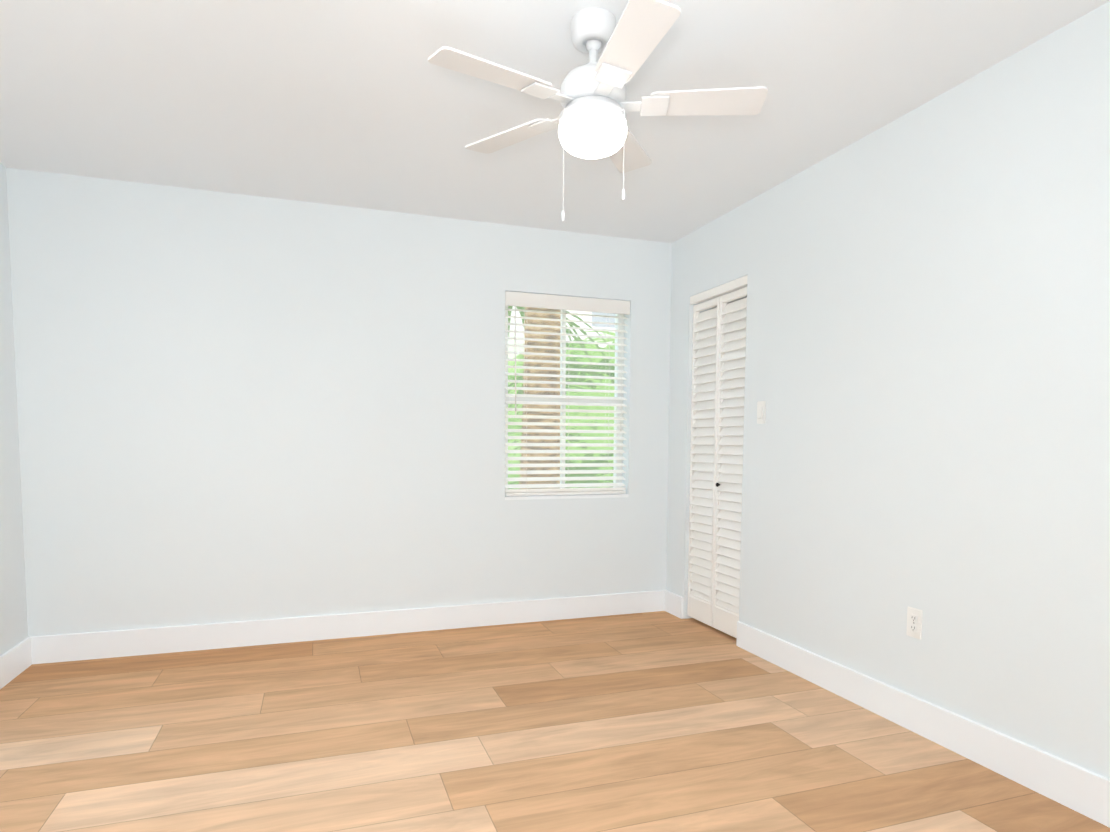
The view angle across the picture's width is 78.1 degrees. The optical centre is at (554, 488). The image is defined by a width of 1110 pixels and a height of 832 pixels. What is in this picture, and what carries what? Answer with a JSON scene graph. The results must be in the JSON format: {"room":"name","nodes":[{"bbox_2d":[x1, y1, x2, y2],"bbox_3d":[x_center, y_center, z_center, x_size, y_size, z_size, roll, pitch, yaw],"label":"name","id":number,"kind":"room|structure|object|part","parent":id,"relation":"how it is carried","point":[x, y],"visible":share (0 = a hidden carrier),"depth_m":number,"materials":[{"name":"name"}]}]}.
{"room":"empty bedroom","nodes":[
{"label":"empty bedroom","id":0,"kind":"room"},
{"bbox_2d":[0,163,27,655],"bbox_3d":[-1.960,-0.175,1.159,0.160,2.440,4.665,-1,4,-19],"label":"wall","id":1,"kind":"structure","parent":0,"point":[13,619],"depth_m":3.28,"materials":[{"name":"paint"}]},
{"bbox_2d":[0,637,31,688],"bbox_3d":[-1.910,0.966,1.341,0.016,0.140,4.505,-1,4,-19],"label":"baseboard","id":2,"kind":"structure","parent":1,"relation":"attached to","point":[16,661],"depth_m":3.27,"materials":[{"name":"white wood"}]},
{"bbox_2d":[6,168,671,636],"bbox_3d":[-0.973,-0.366,4.052,3.935,2.440,0.160,-1,4,-19],"label":"wall","id":3,"kind":"structure","parent":0,"point":[238,408],"depth_m":3.79,"materials":[{"name":"paint"}]},
{"bbox_2d":[31,590,664,663],"bbox_3d":[-0.951,0.787,4.047,3.583,0.140,0.016,-1,4,-19],"label":"baseboard","id":4,"kind":"structure","parent":3,"relation":"attached to","point":[97,645],"depth_m":3.91,"materials":[{"name":"white wood"}]},
{"bbox_2d":[505,306,627,491],"bbox_3d":[0.064,-0.577,4.400,0.836,1.271,0.130,-1,4,-19],"label":"window blind","id":5,"kind":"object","parent":3,"relation":"in","point":[618,438],"depth_m":4.38,"materials":[{"name":"white plastic"}]},
{"bbox_2d":[505,291,629,314],"bbox_3d":[0.082,-1.164,4.319,0.834,0.085,0.066,-1,4,-19],"label":"blind valance","id":6,"kind":"object","parent":5,"relation":"attached to","point":[531,300],"visible":0.98,"depth_m":4.28,"materials":[{"name":"white wood"}]},
{"bbox_2d":[514,306,515,414],"bbox_3d":[-0.242,-0.782,4.188,0.013,0.660,0.008,1,4,5],"label":"blind cord","id":7,"kind":"object","parent":6,"relation":"hanging from","point":[514,306],"depth_m":4.18,"materials":[{"name":"white fabric"}]},
{"bbox_2d":[524,307,524,350],"bbox_3d":[-0.193,-0.563,4.297,0.002,1.171,0.002,-1,4,-19],"label":"blind cord","id":8,"kind":"object","parent":6,"relation":"hanging from","point":[524,307],"depth_m":4.27,"materials":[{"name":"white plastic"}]},
{"bbox_2d":[505,490,625,495],"bbox_3d":[0.074,0.028,4.404,0.816,0.020,0.052,-1,4,-19],"label":"bar","id":9,"kind":"object","parent":8,"relation":"hanging from","point":[564,493],"visible":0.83,"depth_m":4.38,"materials":[{"name":"white"}]},
{"bbox_2d":[526,406,526,492],"bbox_3d":[-0.176,-0.560,4.246,0.002,1.171,0.002,-1,4,-19],"label":"blind cord","id":10,"kind":"object","parent":6,"relation":"hanging from","point":[526,406],"depth_m":4.27,"materials":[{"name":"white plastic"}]},
{"bbox_2d":[568,394,568,438],"bbox_3d":[0.087,-0.564,4.338,0.002,1.171,0.002,-1,4,-19],"label":"blind cord","id":11,"kind":"object","parent":6,"relation":"hanging from","point":[568,394],"depth_m":4.34,"materials":[{"name":"white fabric"}]},
{"bbox_2d":[608,326,609,442],"bbox_3d":[0.348,-0.569,4.429,0.002,1.171,0.002,-1,4,-19],"label":"blind cord","id":12,"kind":"object","parent":6,"relation":"hanging from","point":[609,326],"depth_m":4.41,"materials":[{"name":"white fabric"}]},
{"bbox_2d":[620,358,621,430],"bbox_3d":[0.430,-0.749,4.429,0.010,0.750,0.010,-2,5,-34],"label":"blind cord","id":13,"kind":"object","parent":6,"relation":"hanging from","point":[621,358],"depth_m":4.43,"materials":[{"name":"white fabric"}]},
{"bbox_2d":[505,494,627,499],"bbox_3d":[0.071,0.051,4.412,0.838,0.020,0.094,-1,4,-19],"label":"window sill","id":14,"kind":"structure","parent":3,"relation":"attached to","point":[564,496],"depth_m":4.37,"materials":[{"name":"white wood"}]},
{"bbox_2d":[0,611,1109,831],"bbox_3d":[0.166,1.048,2.073,4.735,0.100,4.825,-1,4,-19],"label":"floor","id":15,"kind":"structure","parent":0,"point":[661,721],"depth_m":2.56,"materials":[{"name":"brown wood"}]},
{"bbox_2d":[0,0,1109,242],"bbox_3d":[0.181,-1.486,1.901,4.735,0.100,4.825,-1,4,-19],"label":"ceiling","id":16,"kind":"structure","parent":0,"point":[366,104],"depth_m":2.57,"materials":[{"name":"paint"}]},
{"bbox_2d":[428,0,767,220],"bbox_3d":[0.117,-1.135,2.122,1.030,0.630,1.008,-1,4,-19],"label":"fan","id":17,"kind":"object","parent":16,"relation":"hanging from","point":[590,122],"visible":1,"depth_m":2.07,"materials":[{"name":"white wood"}]},
{"bbox_3d":[-0.178,-1.190,1.954,0.362,0.026,0.186,-1,4,-19],"label":"blade","id":18,"kind":"part","parent":17,"relation":"part of","materials":[{"name":"white wood"}]},
{"bbox_3d":[-0.156,-1.218,2.371,0.268,0.026,0.348,-1,4,-19],"label":"blade","id":19,"kind":"part","parent":17,"relation":"part of","materials":[{"name":"white wood"}]},
{"bbox_3d":[0.118,-1.098,2.153,0.216,0.091,0.216,-1,4,-19],"label":"light globe","id":20,"kind":"part","parent":17,"relation":"part of","materials":[{"name":"white glass"}]},
{"bbox_3d":[0.252,-1.223,2.476,0.304,0.026,0.327,-1,4,-19],"label":"blade","id":21,"kind":"part","parent":17,"relation":"part of","materials":[{"name":"white wood"}]},
{"bbox_3d":[0.201,-1.177,1.804,0.144,0.026,0.358,-1,4,-19],"label":"blade","id":22,"kind":"part","parent":17,"relation":"part of","materials":[{"name":"white wood"}]},
{"bbox_3d":[0.473,-1.197,2.119,0.358,0.026,0.234,-1,4,-19],"label":"blade","id":23,"kind":"part","parent":17,"relation":"part of","materials":[{"name":"white wood"}]},
{"bbox_2d":[712,287,746,308],"bbox_3d":[1.501,-0.358,4.148,0.800,2.440,1.610,-1,4,-19],"label":"wall","id":24,"kind":"structure","parent":0,"point":[731,301],"depth_m":4.74,"materials":[{"name":"white paint"}]},
{"bbox_2d":[666,1,1109,778],"bbox_3d":[1.604,-0.238,2.401,0.160,2.440,4.665,-1,4,-19],"label":"wall","id":25,"kind":"structure","parent":0,"point":[928,339],"depth_m":2.56,"materials":[{"name":"paint"}]},
{"bbox_2d":[665,590,683,618],"bbox_3d":[0.784,0.764,4.536,0.016,0.140,0.236,-1,4,-19],"label":"baseboard","id":26,"kind":"structure","parent":25,"relation":"attached to","point":[674,603],"depth_m":4.51,"materials":[{"name":"white wood"}]},
{"bbox_2d":[690,275,746,304],"bbox_3d":[0.970,-1.159,4.013,0.049,0.046,0.606,-1,4,-19],"label":"door track","id":27,"kind":"object","parent":25,"relation":"attached to","point":[728,287],"visible":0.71,"depth_m":3.99,"materials":[{"name":"white paint"}]},
{"bbox_2d":[757,401,765,423],"bbox_3d":[1.087,-0.402,3.614,0.013,0.118,0.073,-1,4,-19],"label":"light switch","id":28,"kind":"object","parent":25,"relation":"attached to","point":[761,412],"visible":1,"depth_m":3.60,"materials":[{"name":"white plastic"}]},
{"bbox_2d":[906,606,922,639],"bbox_3d":[1.421,0.531,2.708,0.010,0.118,0.073,-1,4,-19],"label":"electrical outlet","id":29,"kind":"object","parent":25,"relation":"attached to","point":[914,622],"visible":1,"depth_m":2.70,"materials":[{"name":"white plastic"}]},
{"bbox_2d":[736,621,1109,827],"bbox_3d":[1.628,0.933,2.123,0.016,0.140,3.651,-1,4,-19],"label":"baseboard","id":30,"kind":"structure","parent":25,"relation":"attached to","point":[1079,789],"depth_m":2.54,"materials":[{"name":"white wood"}]},
{"bbox_3d":[0.965,-0.144,4.082,0.062,1.972,0.608,-1,4,-19],"label":"closet door","id":31,"kind":"structure","parent":25,"relation":"in","visible":0},
{"bbox_2d":[687,296,719,626],"bbox_3d":[0.925,-0.154,4.227,0.044,1.972,0.297,-1,4,-19],"label":"closet door leaf","id":32,"kind":"structure","parent":31,"relation":"attached to","point":[704,397],"depth_m":4.23,"materials":[{"name":"white paint"}]},
{"bbox_2d":[713,287,746,637],"bbox_3d":[1.025,-0.134,3.944,0.044,1.972,0.297,-1,4,-19],"label":"closet door leaf","id":33,"kind":"structure","parent":31,"relation":"attached to","point":[730,430],"depth_m":3.96,"materials":[{"name":"white paint"}]},
{"label":"outside","id":34,"kind":"structure","parent":0,"visible":0},
{"bbox_3d":[1.643,0.614,8.728,13.000,0.080,6.775,-1,4,-19],"label":"ground","id":35,"kind":"structure","parent":34,"visible":0},
{"bbox_2d":[508,306,614,488],"bbox_3d":[2.183,-2.843,8.522,12.000,7.187,5.663,-1,4,-19],"label":"garden","id":36,"kind":"object","parent":35,"relation":"on","point":[554,337],"depth_m":6.62,"materials":[{"name":"green plant"}]}
]}

